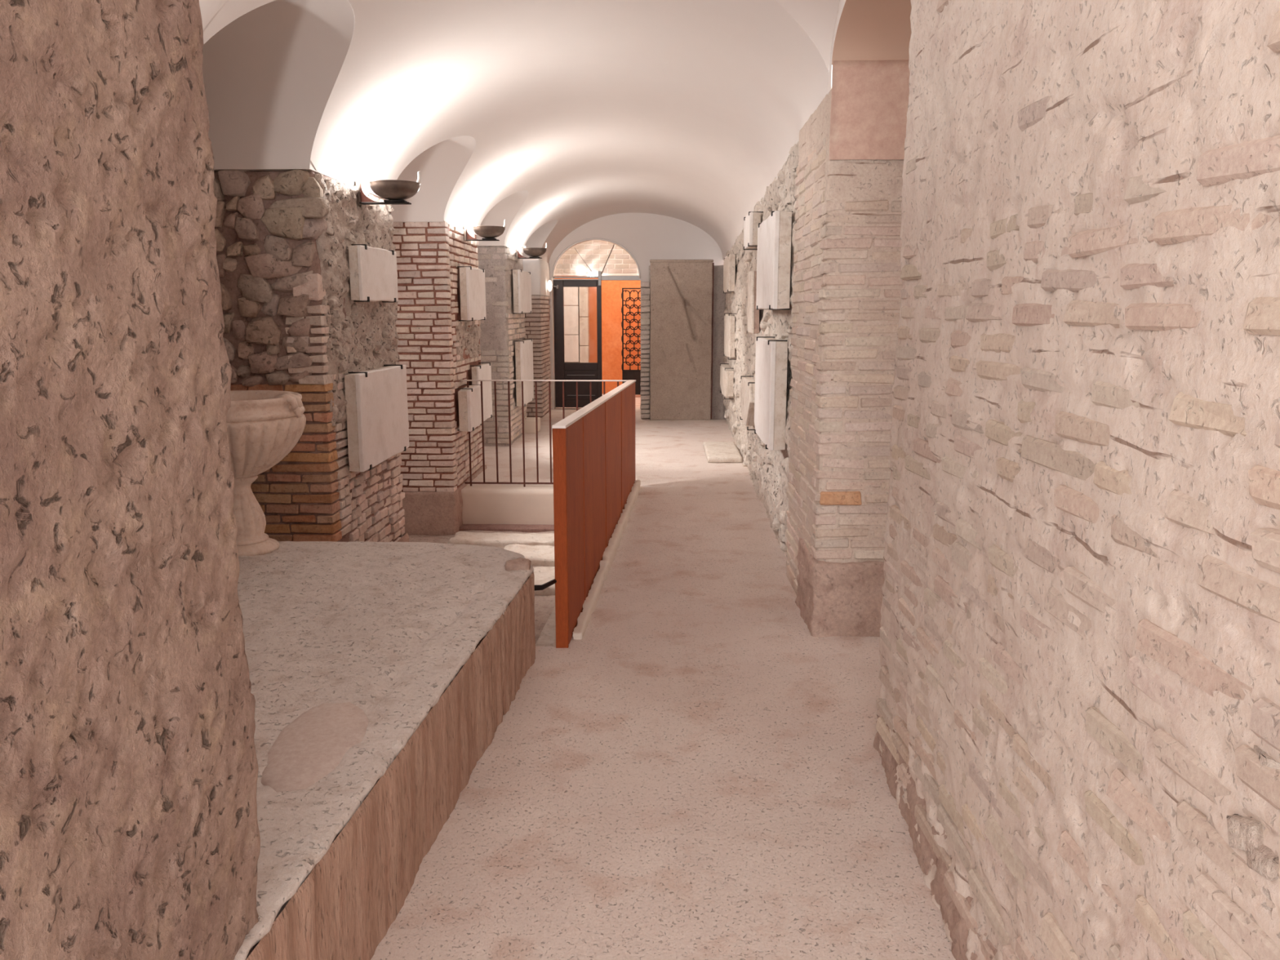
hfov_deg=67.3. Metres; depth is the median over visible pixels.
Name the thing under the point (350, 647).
platform
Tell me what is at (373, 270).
marble slab
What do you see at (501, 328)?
brick pier
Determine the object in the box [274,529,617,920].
floor
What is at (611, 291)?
wall
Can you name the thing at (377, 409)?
marble slab
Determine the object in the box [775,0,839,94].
ceiling
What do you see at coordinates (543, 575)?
step
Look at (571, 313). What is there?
window pane
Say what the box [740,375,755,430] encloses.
stone fragment
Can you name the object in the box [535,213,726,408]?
wall
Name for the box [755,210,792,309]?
marble slab
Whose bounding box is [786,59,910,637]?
brick pier
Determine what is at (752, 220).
stone fragment
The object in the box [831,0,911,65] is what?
arch
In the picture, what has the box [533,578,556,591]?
rod
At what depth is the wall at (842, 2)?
4.12 m
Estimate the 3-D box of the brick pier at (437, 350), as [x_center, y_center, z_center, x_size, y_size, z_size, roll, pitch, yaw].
[-2.446,-0.968,8.698,1.825,2.692,1.486,0,10,1]
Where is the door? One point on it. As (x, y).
(563, 371)
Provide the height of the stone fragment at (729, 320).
0.532 m
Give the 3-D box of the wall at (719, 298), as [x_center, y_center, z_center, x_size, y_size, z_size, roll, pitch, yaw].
[0.628,-2.004,14.105,1.226,2.218,1.102,0,10,1]
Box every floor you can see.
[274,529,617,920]
[370,393,955,959]
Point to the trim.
(589, 604)
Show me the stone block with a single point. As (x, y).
(715, 451)
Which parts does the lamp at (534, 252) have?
wall plate, lamp shade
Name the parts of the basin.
stem, bowl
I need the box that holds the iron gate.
[621,288,640,394]
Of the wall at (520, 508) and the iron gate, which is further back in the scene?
the iron gate
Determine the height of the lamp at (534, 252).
0.185 m
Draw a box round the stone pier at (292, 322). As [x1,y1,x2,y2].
[213,160,408,542]
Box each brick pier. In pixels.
[392,217,487,535]
[476,244,540,446]
[522,259,551,417]
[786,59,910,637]
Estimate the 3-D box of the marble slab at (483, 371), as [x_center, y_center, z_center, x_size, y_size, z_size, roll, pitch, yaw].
[-1.507,-0.828,9.077,0.113,0.532,0.648,0,10,1]
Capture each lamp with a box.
[355,171,421,204]
[463,219,506,240]
[515,242,547,258]
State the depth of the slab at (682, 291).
13.48 m
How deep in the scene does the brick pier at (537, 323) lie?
13.87 m
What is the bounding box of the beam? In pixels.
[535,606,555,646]
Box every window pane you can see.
[563,286,579,362]
[578,286,589,362]
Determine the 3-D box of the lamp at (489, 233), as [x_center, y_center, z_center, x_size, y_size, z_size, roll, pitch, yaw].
[-1.354,-2.209,8.497,0.344,0.185,0.292,7,12,34]
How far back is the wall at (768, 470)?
7.38 m
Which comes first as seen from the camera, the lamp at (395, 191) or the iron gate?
the lamp at (395, 191)
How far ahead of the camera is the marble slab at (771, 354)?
5.85 m
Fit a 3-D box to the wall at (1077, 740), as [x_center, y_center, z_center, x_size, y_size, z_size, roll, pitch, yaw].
[1.151,-0.263,1.338,0.889,3.249,3.814,1,10,4]
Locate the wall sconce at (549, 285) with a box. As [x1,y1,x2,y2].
[546,280,558,291]
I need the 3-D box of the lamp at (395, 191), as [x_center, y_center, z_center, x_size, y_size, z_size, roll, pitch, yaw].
[-1.432,-1.685,5.545,0.344,0.185,0.292,7,12,34]
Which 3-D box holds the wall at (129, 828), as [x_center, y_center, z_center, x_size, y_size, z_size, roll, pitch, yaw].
[-1.206,-0.162,1.208,1.019,3.088,0.960,0,10,1]
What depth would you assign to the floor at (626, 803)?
3.20 m
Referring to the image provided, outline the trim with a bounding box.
[572,480,640,639]
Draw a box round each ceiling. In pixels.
[199,0,828,262]
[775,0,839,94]
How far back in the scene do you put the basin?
4.40 m
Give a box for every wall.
[0,0,260,959]
[458,484,554,532]
[522,240,640,393]
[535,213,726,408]
[640,265,725,418]
[722,140,799,557]
[826,0,845,94]
[873,0,1279,959]
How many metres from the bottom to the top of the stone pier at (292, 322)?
2.695 m
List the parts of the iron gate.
plate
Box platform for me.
[234,541,535,959]
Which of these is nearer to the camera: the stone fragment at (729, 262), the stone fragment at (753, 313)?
the stone fragment at (753, 313)
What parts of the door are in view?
frame, panel moulding, panel, post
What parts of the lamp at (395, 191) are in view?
wall plate, lamp shade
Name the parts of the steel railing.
cap rail, post, cap rail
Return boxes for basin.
[226,390,306,555]
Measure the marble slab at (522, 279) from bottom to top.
0.502 m
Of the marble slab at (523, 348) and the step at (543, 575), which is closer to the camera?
the step at (543, 575)
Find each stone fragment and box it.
[720,363,733,399]
[723,253,735,293]
[724,313,736,359]
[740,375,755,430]
[743,211,763,249]
[746,271,759,333]
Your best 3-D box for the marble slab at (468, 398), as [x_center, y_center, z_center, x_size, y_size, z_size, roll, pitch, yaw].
[-1.504,-0.640,8.450,0.153,0.364,0.553,0,10,1]
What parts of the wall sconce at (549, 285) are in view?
lamp shade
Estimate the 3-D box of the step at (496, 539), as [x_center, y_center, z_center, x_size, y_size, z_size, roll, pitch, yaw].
[-0.991,0.499,7.936,1.151,0.098,0.330,0,10,1]
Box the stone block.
[703,441,742,462]
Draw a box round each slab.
[344,364,408,471]
[348,244,398,302]
[455,384,481,431]
[457,266,486,320]
[470,362,492,421]
[511,269,532,313]
[515,338,533,406]
[649,259,714,420]
[754,336,787,450]
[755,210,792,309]
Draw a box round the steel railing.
[459,379,635,648]
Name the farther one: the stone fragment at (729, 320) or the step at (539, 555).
the stone fragment at (729, 320)
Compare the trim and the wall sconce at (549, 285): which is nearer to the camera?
the trim
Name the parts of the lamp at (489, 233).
wall plate, lamp shade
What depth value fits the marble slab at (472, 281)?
8.34 m
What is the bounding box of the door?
[551,238,640,407]
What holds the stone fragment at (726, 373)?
attached to the wall at (768, 470)
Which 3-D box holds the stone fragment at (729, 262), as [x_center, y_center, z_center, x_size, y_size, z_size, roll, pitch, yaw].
[1.099,-2.497,11.669,0.118,0.432,1.108,0,10,1]
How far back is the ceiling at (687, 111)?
5.49 m

